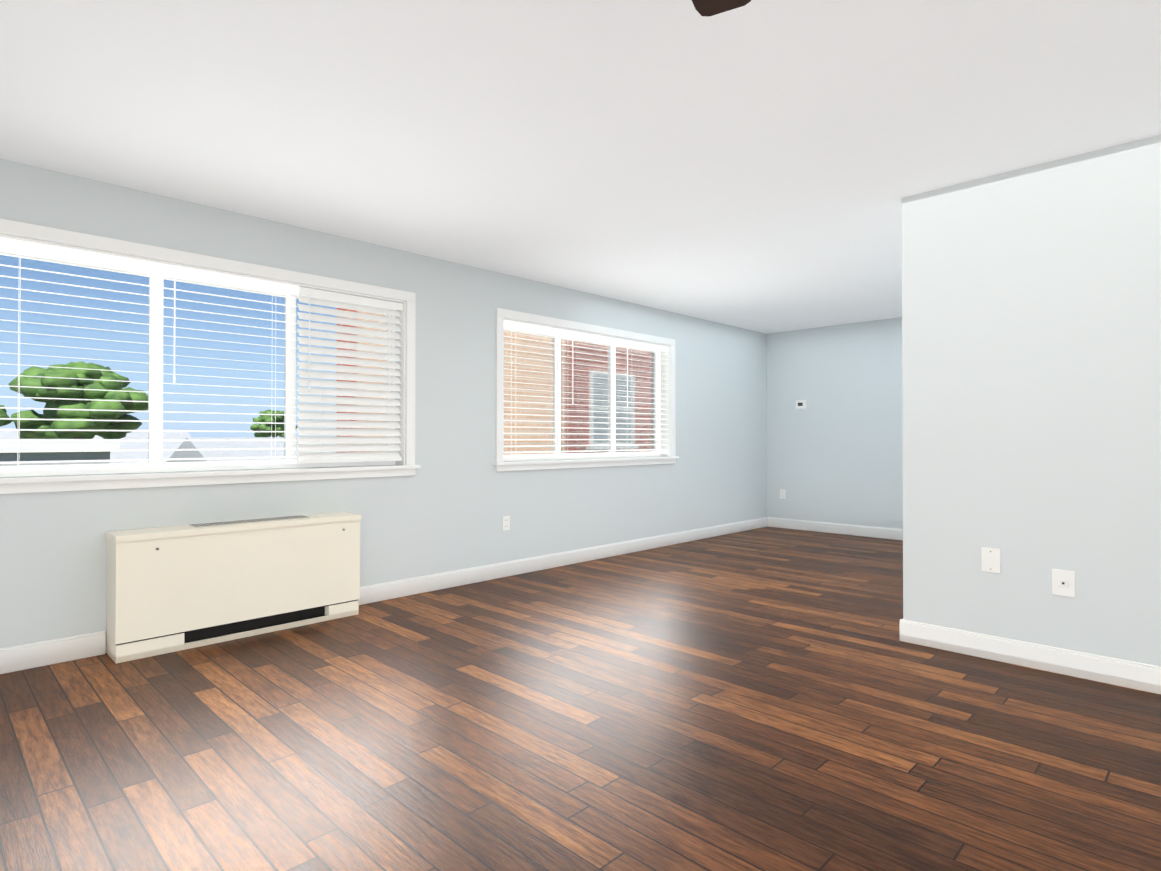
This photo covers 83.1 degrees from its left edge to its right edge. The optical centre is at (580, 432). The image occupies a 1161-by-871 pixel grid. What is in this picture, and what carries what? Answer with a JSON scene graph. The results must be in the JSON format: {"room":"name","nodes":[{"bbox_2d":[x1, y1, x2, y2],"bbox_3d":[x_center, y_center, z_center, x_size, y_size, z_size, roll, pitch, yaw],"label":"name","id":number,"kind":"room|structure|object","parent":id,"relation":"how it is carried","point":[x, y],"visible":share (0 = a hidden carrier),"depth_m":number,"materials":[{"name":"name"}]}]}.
{"room":"empty living room","nodes":[
{"label":"empty living room","id":0,"kind":"room"},
{"bbox_2d":[0,159,766,652],"bbox_3d":[-1.484,-0.070,4.709,0.250,2.500,11.380,0,-1,45],"label":"wall","id":1,"kind":"structure","parent":0,"point":[452,501],"depth_m":4.91,"materials":[{"name":"blue paint"}]},
{"bbox_2d":[0,631,105,673],"bbox_3d":[-3.846,1.096,2.105,0.019,0.122,3.807,0,-1,45],"label":"baseboard","id":2,"kind":"structure","parent":1,"relation":"attached to","point":[43,653],"depth_m":3.30,"materials":[{"name":"white paint"}]},
{"bbox_2d":[0,249,395,476],"bbox_3d":[-2.182,-0.361,4.044,0.070,1.177,2.266,0,-1,45],"label":"window","id":3,"kind":"structure","parent":1,"relation":"in","point":[155,357],"depth_m":3.78,"materials":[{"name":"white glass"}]},
{"bbox_2d":[0,237,298,470],"bbox_3d":[-2.363,-0.379,3.696,0.079,1.143,1.507,0,-1,45],"label":"window blind","id":4,"kind":"object","parent":3,"relation":"attached to","point":[52,251],"visible":1,"depth_m":3.61,"materials":[{"name":"white plastic"}]},
{"bbox_2d":[297,286,402,462],"bbox_3d":[-1.569,-0.372,4.503,0.079,1.143,0.743,0,-1,45],"label":"window blind","id":5,"kind":"object","parent":3,"relation":"attached to","point":[340,449],"visible":0.98,"depth_m":4.48,"materials":[{"name":"white plastic"}]},
{"bbox_2d":[0,218,420,493],"bbox_3d":[-2.096,-0.364,3.960,0.170,1.335,2.480,0,-1,45],"label":"trim","id":6,"kind":"structure","parent":1,"relation":"attached to","point":[155,254],"depth_m":3.90,"materials":[{"name":"white paint"}]},
{"bbox_2d":[502,516,509,530],"bbox_3d":[-0.614,0.746,5.403,0.008,0.118,0.075,0,-1,45],"label":"outlet","id":7,"kind":"object","parent":1,"relation":"attached to","point":[505,522],"visible":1,"depth_m":5.40,"materials":[{"name":"white plastic"}]},
{"bbox_2d":[358,517,767,604],"bbox_3d":[0.419,1.133,6.441,0.019,0.122,5.727,0,-1,45],"label":"baseboard","id":8,"kind":"structure","parent":1,"relation":"attached to","point":[422,584],"depth_m":5.60,"materials":[{"name":"white paint"}]},
{"bbox_2d":[504,327,660,460],"bbox_3d":[0.050,-0.341,6.314,0.070,1.177,2.265,0,-1,45],"label":"window","id":9,"kind":"structure","parent":1,"relation":"in","point":[560,388],"depth_m":6.44,"materials":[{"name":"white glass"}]},
{"bbox_2d":[504,320,621,457],"bbox_3d":[-0.131,-0.359,5.965,0.079,1.143,1.506,0,-1,45],"label":"window blind","id":10,"kind":"object","parent":9,"relation":"attached to","point":[529,327],"visible":0.77,"depth_m":5.92,"materials":[{"name":"white plastic"}]},
{"bbox_2d":[618,340,667,454],"bbox_3d":[0.663,-0.352,6.773,0.079,1.143,0.743,0,-1,45],"label":"window blind","id":11,"kind":"object","parent":9,"relation":"attached to","point":[627,343],"visible":0.9,"depth_m":6.76,"materials":[{"name":"white plastic"}]},
{"bbox_2d":[493,308,678,471],"bbox_3d":[0.136,-0.345,6.230,0.170,1.335,2.479,0,-1,45],"label":"trim","id":12,"kind":"structure","parent":1,"relation":"attached to","point":[502,315],"depth_m":6.08,"materials":[{"name":"white paint"}]},
{"bbox_2d":[0,526,1160,870],"bbox_3d":[1.350,1.216,1.911,8.200,0.120,11.380,0,-1,45],"label":"floor","id":13,"kind":"structure","parent":0,"point":[770,700],"depth_m":2.47,"materials":[{"name":"brown wood"}]},
{"bbox_2d":[106,512,360,663],"bbox_3d":[-1.968,0.847,3.851,0.248,0.651,1.318,0,-1,45],"label":"radiator heater unit","id":14,"kind":"object","parent":13,"relation":"on","point":[170,589],"visible":1,"depth_m":3.68,"materials":[{"name":"beige metal"}]},
{"bbox_2d":[0,0,1160,333],"bbox_3d":[1.350,-1.419,1.933,8.200,0.150,11.380,0,-1,45],"label":"ceiling","id":15,"kind":"structure","parent":0,"point":[764,166],"depth_m":2.79,"materials":[{"name":"white paint"}]},
{"bbox_2d":[692,0,750,15],"bbox_3d":[0.060,-1.076,1.143,1.126,0.550,1.172,0,-1,45],"label":"ceiling fan","id":16,"kind":"object","parent":15,"relation":"hanging from","point":[708,7],"visible":1,"depth_m":1.62,"materials":[{"name":"brown wood"}]},
{"bbox_2d":[767,317,902,528],"bbox_3d":[5.341,-0.061,5.802,7.950,2.500,0.250,0,-1,45],"label":"wall","id":17,"kind":"structure","parent":0,"point":[835,452],"depth_m":7.85,"materials":[{"name":"blue paint"}]},
{"bbox_2d":[780,489,785,498],"bbox_3d":[2.574,0.781,8.335,0.075,0.118,0.008,0,-1,45],"label":"outlet","id":18,"kind":"object","parent":17,"relation":"attached to","point":[782,494],"visible":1,"depth_m":8.33,"materials":[{"name":"white plastic"}]},
{"bbox_2d":[796,400,806,409],"bbox_3d":[2.745,-0.346,8.163,0.140,0.120,0.028,0,-1,45],"label":"thermostat","id":19,"kind":"object","parent":17,"relation":"attached to","point":[800,404],"visible":1,"depth_m":8.15,"materials":[{"name":"white plastic"}]},
{"bbox_2d":[768,517,902,539],"bbox_3d":[3.454,1.142,7.459,2.880,0.122,0.019,0,-1,45],"label":"baseboard","id":20,"kind":"structure","parent":17,"relation":"attached to","point":[847,529],"depth_m":7.83,"materials":[{"name":"white paint"}]},
{"bbox_2d":[901,135,1160,665],"bbox_3d":[4.863,-0.082,3.397,4.760,2.500,3.850,0,-1,45],"label":"wall","id":21,"kind":"structure","parent":0,"point":[1031,365],"depth_m":3.25,"materials":[{"name":"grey paint"}]},
{"bbox_2d":[981,547,1000,572],"bbox_3d":[2.120,0.658,3.383,0.085,0.125,0.007,0,-1,45],"label":"blank wall plate","id":22,"kind":"object","parent":21,"relation":"attached to","point":[990,560],"visible":1,"depth_m":3.38,"materials":[{"name":"white plastic"}]},
{"bbox_2d":[899,619,1160,693],"bbox_3d":[3.491,1.096,2.025,4.746,0.122,0.022,0,-1,45],"label":"baseboard","id":23,"kind":"structure","parent":21,"relation":"attached to","point":[1122,673],"depth_m":3.23,"materials":[{"name":"white paint"}]},
{"bbox_2d":[1052,569,1074,596],"bbox_3d":[2.335,0.726,3.166,0.090,0.125,0.015,0,-1,45],"label":"outlet plate","id":24,"kind":"object","parent":21,"relation":"attached to","point":[1063,582],"visible":1,"depth_m":3.17,"materials":[{"name":"white plastic"}]},
{"label":"outside","id":25,"kind":"structure","parent":0,"visible":0},
{"bbox_3d":[-0.111,4.839,-0.106,300.000,0.200,300.000,0,-1,45],"label":"ground","id":26,"kind":"structure","parent":25,"visible":0},
{"bbox_2d":[0,405,12,426],"bbox_3d":[-18.929,1.877,20.003,2.568,6.186,2.422,0,-1,45],"label":"tree","id":27,"kind":"object","parent":26,"relation":"on","point":[5,415],"depth_m":20.15,"materials":[{"name":"green plant"}]},
{"bbox_2d":[0,439,119,465],"bbox_3d":[-12.138,2.452,9.079,6.200,4.730,8.400,0,-1,45],"label":"building","id":28,"kind":"structure","parent":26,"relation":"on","point":[62,445],"depth_m":9.43,"materials":[{"name":"white"}]},
{"bbox_2d":[9,361,147,438],"bbox_3d":[-17.811,1.220,23.431,3.818,7.499,3.989,0,-1,45],"label":"tree","id":29,"kind":"object","parent":26,"relation":"on","point":[62,382],"depth_m":22.40,"materials":[{"name":"green plant"}]},
{"bbox_2d":[0,428,330,463],"bbox_3d":[-30.588,2.329,33.865,27.534,5.400,35.897,0,-1,45],"label":"house","id":30,"kind":"structure","parent":26,"relation":"on","point":[140,435],"depth_m":34.23,"materials":[{"name":"white"}]},
{"bbox_2d":[250,410,296,436],"bbox_3d":[-20.465,1.817,43.481,2.722,6.689,2.835,0,-1,45],"label":"tree","id":31,"kind":"object","parent":26,"relation":"on","point":[263,427],"depth_m":42.74,"materials":[{"name":"green plant"}]},
{"bbox_2d":[336,308,552,454],"bbox_3d":[-5.385,-0.310,14.664,9.830,10.350,4.800,0,-1,45],"label":"building","id":32,"kind":"structure","parent":26,"relation":"on","point":[507,371],"depth_m":12.19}
]}

